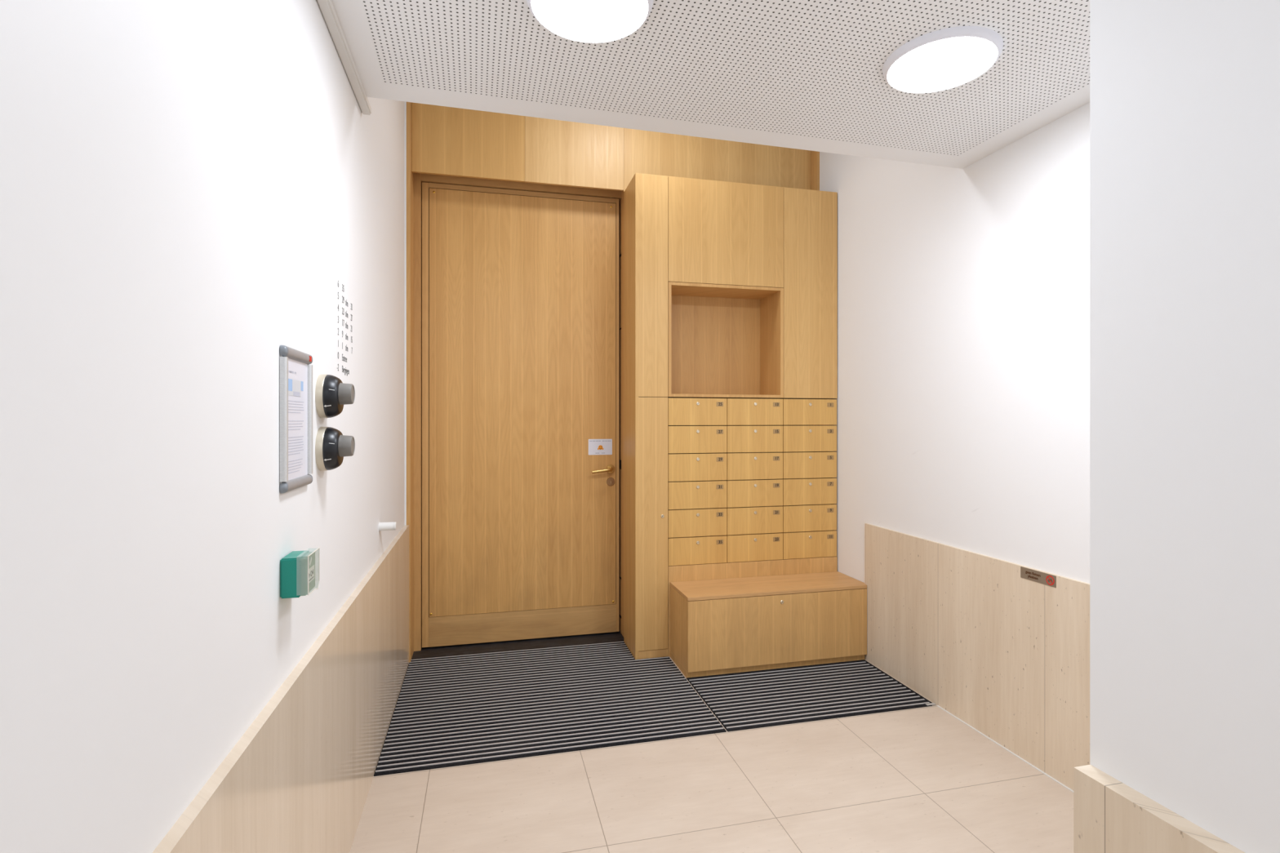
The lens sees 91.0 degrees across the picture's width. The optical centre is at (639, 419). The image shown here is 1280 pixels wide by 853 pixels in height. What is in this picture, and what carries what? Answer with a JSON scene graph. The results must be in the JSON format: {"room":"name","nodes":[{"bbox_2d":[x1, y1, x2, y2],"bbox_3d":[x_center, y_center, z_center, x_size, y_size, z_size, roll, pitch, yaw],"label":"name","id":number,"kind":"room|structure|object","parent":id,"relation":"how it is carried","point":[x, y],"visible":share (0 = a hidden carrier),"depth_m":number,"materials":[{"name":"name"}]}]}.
{"room":"entrance hall","nodes":[
{"label":"entrance hall","id":0,"kind":"room"},
{"bbox_2d":[0,0,406,852],"bbox_3d":[-0.768,-0.375,1.176,0.108,3.350,5.050,0,0,-14],"label":"wall","id":1,"kind":"structure","parent":0,"point":[188,188],"depth_m":0.86,"materials":[{"name":"white paint"}]},
{"bbox_2d":[152,524,408,852],"bbox_3d":[-0.689,0.931,1.092,0.022,0.739,4.650,0,0,-14],"label":"wainscoting","id":2,"kind":"structure","parent":1,"relation":"attached to","point":[299,780],"depth_m":1.58,"materials":[{"name":"wood"}]},
{"bbox_2d":[279,345,312,493],"bbox_3d":[-0.773,-0.001,1.421,0.015,0.314,0.216,0,0,-14],"label":"poster frame","id":3,"kind":"object","parent":1,"relation":"attached to","point":[295,374],"visible":1,"depth_m":1.40,"materials":[{"name":"grey plastic"}]},
{"bbox_2d":[288,378,292,391],"bbox_3d":[-0.762,-0.076,1.365,0.001,0.026,0.043,0,0,-14],"label":"picture","id":4,"kind":"object","parent":3,"relation":"on","point":[290,380],"depth_m":1.37,"materials":[{"name":"blue paper"}]},
{"bbox_2d":[293,391,299,396],"bbox_3d":[-0.774,-0.058,1.417,0.001,0.010,0.050,0,0,-14],"label":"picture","id":5,"kind":"object","parent":3,"relation":"attached to","point":[295,393],"depth_m":1.42,"materials":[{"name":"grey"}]},
{"bbox_2d":[292,379,300,396],"bbox_3d":[-0.774,-0.071,1.418,0.001,0.036,0.065,0,0,-14],"label":"picture","id":6,"kind":"object","parent":3,"relation":"attached to","point":[295,383],"depth_m":1.42,"materials":[{"name":"white paper"}]},
{"bbox_2d":[288,358,307,479],"bbox_3d":[-0.776,-0.001,1.420,0.001,0.266,0.176,0,0,-14],"label":"poster","id":7,"kind":"object","parent":3,"relation":"on","point":[297,367],"depth_m":1.43,"materials":[{"name":"white paper"}]},
{"bbox_2d":[300,381,302,391],"bbox_3d":[-0.785,-0.078,1.459,0.001,0.022,0.020,0,0,-14],"label":"picture","id":8,"kind":"object","parent":3,"relation":"attached to","point":[301,382],"depth_m":1.46,"materials":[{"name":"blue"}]},
{"bbox_2d":[280,547,319,598],"bbox_3d":[-0.738,0.333,1.365,0.057,0.090,0.091,0,0,-14],"label":"emergency door release","id":9,"kind":"object","parent":1,"relation":"attached to","point":[297,568],"visible":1,"depth_m":1.33,"materials":[{"name":"teal plastic"}]},
{"bbox_2d":[315,426,355,471],"bbox_3d":[-0.798,0.076,1.657,0.078,0.115,0.115,0,0,-14],"label":"switch","id":10,"kind":"object","parent":1,"relation":"attached to","point":[331,446],"visible":1,"depth_m":1.62,"materials":[{"name":"black plastic"}]},
{"bbox_2d":[315,373,355,417],"bbox_3d":[-0.798,-0.062,1.657,0.078,0.115,0.115,0,0,-14],"label":"switch","id":11,"kind":"object","parent":1,"relation":"attached to","point":[331,394],"visible":1,"depth_m":1.62,"materials":[{"name":"black plastic"}]},
{"bbox_2d":[316,0,371,115],"bbox_3d":[-0.543,-1.078,0.516,0.031,0.022,3.462,0,0,-14],"label":"trim","id":12,"kind":"structure","parent":1,"relation":"attached to","point":[326,7],"depth_m":1.83,"materials":[{"name":"white plastic"}]},
{"bbox_2d":[337,280,352,375],"bbox_3d":[-0.905,-0.273,1.931,0.001,0.272,0.214,0,0,-14],"label":"lettering","id":13,"kind":"object","parent":1,"relation":"attached to","point":[346,371],"depth_m":1.94,"materials":[{"name":"grey paint"}]},
{"bbox_2d":[378,521,396,530],"bbox_3d":[-1.026,0.433,2.559,0.066,0.034,0.034,0,0,-14],"label":"door stop","id":14,"kind":"object","parent":1,"relation":"attached to","point":[392,526],"visible":1,"depth_m":2.55,"materials":[{"name":"white plastic"}]},
{"bbox_2d":[406,102,413,662],"bbox_3d":[-1.265,-0.325,3.474,0.021,3.250,0.249,0,0,-14],"label":"trim","id":15,"kind":"structure","parent":1,"relation":"attached to","point":[410,175],"depth_m":3.36,"materials":[{"name":"brown wood"}]},
{"bbox_2d":[331,0,1089,168],"bbox_3d":[0.688,-1.119,0.743,2.530,0.060,3.515,0,0,-14],"label":"ceiling","id":16,"kind":"structure","parent":0,"point":[800,74],"depth_m":1.95,"materials":[{"name":"white paint"}]},
{"bbox_2d":[526,0,653,43],"bbox_3d":[-0.130,-1.074,1.628,0.329,0.031,0.329,0,0,-14],"label":"recessed light","id":17,"kind":"object","parent":16,"relation":"in","point":[593,21],"visible":1,"depth_m":1.66,"materials":[{"name":"white plastic"}]},
{"bbox_2d":[882,26,1003,93],"bbox_3d":[0.909,-1.074,1.901,0.329,0.031,0.329,0,0,-14],"label":"recessed light","id":18,"kind":"object","parent":16,"relation":"in","point":[947,58],"visible":1,"depth_m":1.85,"materials":[{"name":"white plastic"}]},
{"bbox_2d":[349,644,1073,852],"bbox_3d":[0.457,1.330,1.476,2.630,0.060,5.050,0,0,-14],"label":"floor","id":19,"kind":"structure","parent":0,"point":[918,780],"depth_m":2.17,"materials":[{"name":"tile"}]},
{"bbox_2d":[411,630,623,659],"bbox_3d":[-0.687,1.298,3.642,1.194,0.005,0.198,0,0,-14],"label":"threshold","id":20,"kind":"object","parent":19,"relation":"on","point":[544,642],"depth_m":3.61,"materials":[{"name":"black metal"}]},
{"bbox_2d":[373,640,726,776],"bbox_3d":[-0.442,1.297,3.009,1.369,0.006,1.144,0,0,-14],"label":"entrance mat","id":21,"kind":"object","parent":19,"relation":"on","point":[472,708],"visible":0.99,"depth_m":2.84,"materials":[{"name":"carpet"}]},
{"bbox_2d":[623,173,837,659],"bbox_3d":[0.533,-0.018,3.685,1.218,2.637,0.293,0,0,-14],"label":"storage cabinet","id":22,"kind":"object","parent":19,"relation":"on","point":[731,288],"visible":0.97,"depth_m":3.58,"materials":[{"name":"brown wood"}]},
{"bbox_2d":[667,535,726,565],"bbox_3d":[0.290,0.726,3.616,0.341,0.150,0.275,0,0,-14],"label":"mailbox","id":23,"kind":"object","parent":22,"relation":"on","point":[694,550],"visible":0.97,"depth_m":3.48,"materials":[{"name":"brown wood"}]},
{"bbox_2d":[667,507,726,537],"bbox_3d":[0.290,0.572,3.616,0.341,0.150,0.275,0,0,-14],"label":"mailbox","id":24,"kind":"object","parent":22,"relation":"in","point":[691,522],"visible":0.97,"depth_m":3.48,"materials":[{"name":"brown wood"}]},
{"bbox_2d":[667,480,726,509],"bbox_3d":[0.290,0.418,3.616,0.341,0.150,0.275,0,0,-14],"label":"mailbox","id":25,"kind":"object","parent":22,"relation":"in","point":[686,495],"visible":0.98,"depth_m":3.48,"materials":[{"name":"brown wood"}]},
{"bbox_2d":[667,453,726,481],"bbox_3d":[0.290,0.263,3.616,0.341,0.150,0.275,0,0,-14],"label":"mailbox","id":26,"kind":"object","parent":22,"relation":"in","point":[682,467],"visible":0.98,"depth_m":3.48,"materials":[{"name":"brown wood"}]},
{"bbox_2d":[667,425,726,453],"bbox_3d":[0.290,0.109,3.616,0.341,0.150,0.275,0,0,-14],"label":"mailbox","id":27,"kind":"object","parent":22,"relation":"in","point":[704,438],"visible":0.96,"depth_m":3.48,"materials":[{"name":"brown wood"}]},
{"bbox_2d":[667,397,726,425],"bbox_3d":[0.290,-0.045,3.616,0.341,0.150,0.275,0,0,-14],"label":"mailbox","id":28,"kind":"object","parent":22,"relation":"in","point":[681,411],"visible":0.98,"depth_m":3.48,"materials":[{"name":"brown wood"}]},
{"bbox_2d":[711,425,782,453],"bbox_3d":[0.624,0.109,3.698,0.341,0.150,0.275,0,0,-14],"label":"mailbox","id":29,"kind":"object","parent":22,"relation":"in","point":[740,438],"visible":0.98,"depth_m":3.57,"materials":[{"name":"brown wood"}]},
{"bbox_2d":[724,479,782,507],"bbox_3d":[0.624,0.418,3.698,0.341,0.150,0.275,0,0,-14],"label":"mailbox","id":30,"kind":"object","parent":22,"relation":"in","point":[753,492],"visible":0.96,"depth_m":3.57,"materials":[{"name":"brown wood"}]},
{"bbox_2d":[725,506,782,535],"bbox_3d":[0.624,0.572,3.698,0.341,0.150,0.275,0,0,-14],"label":"mailbox","id":31,"kind":"object","parent":22,"relation":"in","point":[762,519],"visible":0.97,"depth_m":3.57,"materials":[{"name":"brown wood"}]},
{"bbox_2d":[726,533,782,562],"bbox_3d":[0.624,0.726,3.698,0.341,0.150,0.275,0,0,-14],"label":"mailbox","id":32,"kind":"object","parent":22,"relation":"on","point":[766,546],"visible":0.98,"depth_m":3.57,"materials":[{"name":"brown wood"}]},
{"bbox_2d":[726,452,782,479],"bbox_3d":[0.624,0.263,3.698,0.341,0.150,0.275,0,0,-14],"label":"mailbox","id":33,"kind":"object","parent":22,"relation":"in","point":[740,465],"visible":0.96,"depth_m":3.57,"materials":[{"name":"brown wood"}]},
{"bbox_2d":[726,398,782,425],"bbox_3d":[0.624,-0.045,3.698,0.341,0.150,0.275,0,0,-14],"label":"mailbox","id":34,"kind":"object","parent":22,"relation":"in","point":[740,411],"visible":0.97,"depth_m":3.56,"materials":[{"name":"brown wood"}]},
{"bbox_2d":[769,425,836,452],"bbox_3d":[0.958,0.109,3.780,0.341,0.150,0.275,0,0,-14],"label":"mailbox","id":35,"kind":"object","parent":22,"relation":"in","point":[795,437],"visible":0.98,"depth_m":3.65,"materials":[{"name":"brown wood"}]},
{"bbox_2d":[781,530,836,559],"bbox_3d":[0.958,0.726,3.780,0.341,0.150,0.275,0,0,-14],"label":"mailbox","id":36,"kind":"object","parent":22,"relation":"on","point":[818,544],"visible":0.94,"depth_m":3.65,"materials":[{"name":"brown wood"}]},
{"bbox_2d":[782,503,836,532],"bbox_3d":[0.958,0.572,3.780,0.341,0.150,0.275,0,0,-14],"label":"mailbox","id":37,"kind":"object","parent":22,"relation":"in","point":[807,517],"visible":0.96,"depth_m":3.65,"materials":[{"name":"brown wood"}]},
{"bbox_2d":[782,477,836,505],"bbox_3d":[0.958,0.418,3.780,0.341,0.150,0.275,0,0,-14],"label":"mailbox","id":38,"kind":"object","parent":22,"relation":"in","point":[820,491],"visible":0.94,"depth_m":3.65,"materials":[{"name":"brown wood"}]},
{"bbox_2d":[782,451,836,479],"bbox_3d":[0.958,0.263,3.780,0.341,0.150,0.275,0,0,-14],"label":"mailbox","id":39,"kind":"object","parent":22,"relation":"in","point":[796,464],"visible":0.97,"depth_m":3.65,"materials":[{"name":"brown wood"}]},
{"bbox_2d":[782,399,836,425],"bbox_3d":[0.958,-0.045,3.780,0.341,0.150,0.275,0,0,-14],"label":"mailbox","id":40,"kind":"object","parent":22,"relation":"in","point":[795,411],"visible":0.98,"depth_m":3.65,"materials":[{"name":"brown wood"}]},
{"bbox_2d":[670,571,866,677],"bbox_3d":[0.701,1.095,3.415,1.028,0.410,0.316,0,0,-14],"label":"storage bench","id":41,"kind":"object","parent":19,"relation":"on","point":[720,626],"visible":1,"depth_m":3.28,"materials":[{"name":"brown wood"}]},
{"bbox_2d":[686,659,935,732],"bbox_3d":[0.790,1.297,3.008,1.012,0.006,0.555,0,0,-14],"label":"entrance mat","id":42,"kind":"object","parent":19,"relation":"on","point":[752,700],"visible":1,"depth_m":2.97,"materials":[{"name":"carpet"}]},
{"bbox_2d":[819,102,1089,583],"bbox_3d":[1.444,-0.375,2.759,0.100,3.350,3.030,0,0,-14],"label":"wall","id":43,"kind":"structure","parent":0,"point":[963,398],"depth_m":2.66,"materials":[{"name":"white paint"}]},
{"bbox_2d":[810,150,819,190],"bbox_3d":[1.094,-1.644,3.944,0.016,0.612,0.100,0,0,-14],"label":"trim","id":44,"kind":"structure","parent":43,"relation":"attached to","point":[815,155],"depth_m":3.92,"materials":[{"name":"brown wood"}]},
{"bbox_2d":[864,523,1089,791],"bbox_3d":[1.488,0.931,2.342,0.015,0.739,2.200,0,0,-14],"label":"wainscoting panel","id":45,"kind":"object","parent":43,"relation":"attached to","point":[1006,654],"depth_m":2.58,"materials":[{"name":"wood"}]},
{"bbox_2d":[936,705,1073,792],"bbox_3d":[1.545,1.298,2.063,0.006,0.003,1.632,0,0,-14],"label":"trim","id":46,"kind":"structure","parent":43,"relation":"attached to","point":[982,734],"depth_m":2.46,"materials":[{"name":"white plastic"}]},
{"bbox_2d":[1020,566,1056,587],"bbox_3d":[1.480,0.584,2.338,0.002,0.042,0.154,0,0,-14],"label":"wall sign","id":47,"kind":"object","parent":43,"relation":"attached to","point":[1046,579],"visible":1,"depth_m":2.33,"materials":[{"name":"metal"}]},
{"bbox_2d":[1089,0,1279,852],"bbox_3d":[1.534,0.105,0.181,1.154,2.389,2.020,0,0,-14],"label":"wall","id":48,"kind":"structure","parent":0,"point":[1184,95],"depth_m":0.88,"materials":[{"name":"white paint"}]},
{"bbox_2d":[1073,764,1244,852],"bbox_3d":[0.945,0.931,0.087,0.034,0.739,1.919,0,0,-14],"label":"trim","id":49,"kind":"structure","parent":48,"relation":"attached to","point":[1110,815],"depth_m":0.94,"materials":[{"name":"wood"}]},
{"bbox_3d":[-0.140,-0.325,3.909,2.430,3.250,0.060,0,0,-14],"label":"wall","id":50,"kind":"structure","parent":0,"visible":0},
{"bbox_2d":[413,172,623,651],"bbox_3d":[-0.655,-0.062,3.655,1.251,2.715,0.188,0,0,-14],"label":"door","id":51,"kind":"structure","parent":50,"relation":"in","point":[518,286],"depth_m":3.67,"materials":[{"name":"brown wood"}]},
{"bbox_2d":[588,439,612,454],"bbox_3d":[-0.239,0.163,3.789,0.146,0.096,0.002,0,0,-14],"label":"card","id":52,"kind":"object","parent":51,"relation":"attached to","point":[596,446],"visible":1,"depth_m":3.79,"materials":[{"name":"white paper"}]},
{"bbox_2d":[411,102,810,192],"bbox_3d":[-0.103,-1.645,3.784,2.383,0.610,0.200,0,0,-14],"label":"wall panel","id":53,"kind":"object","parent":50,"relation":"attached to","point":[452,141],"depth_m":3.61,"materials":[{"name":"brown wood"}]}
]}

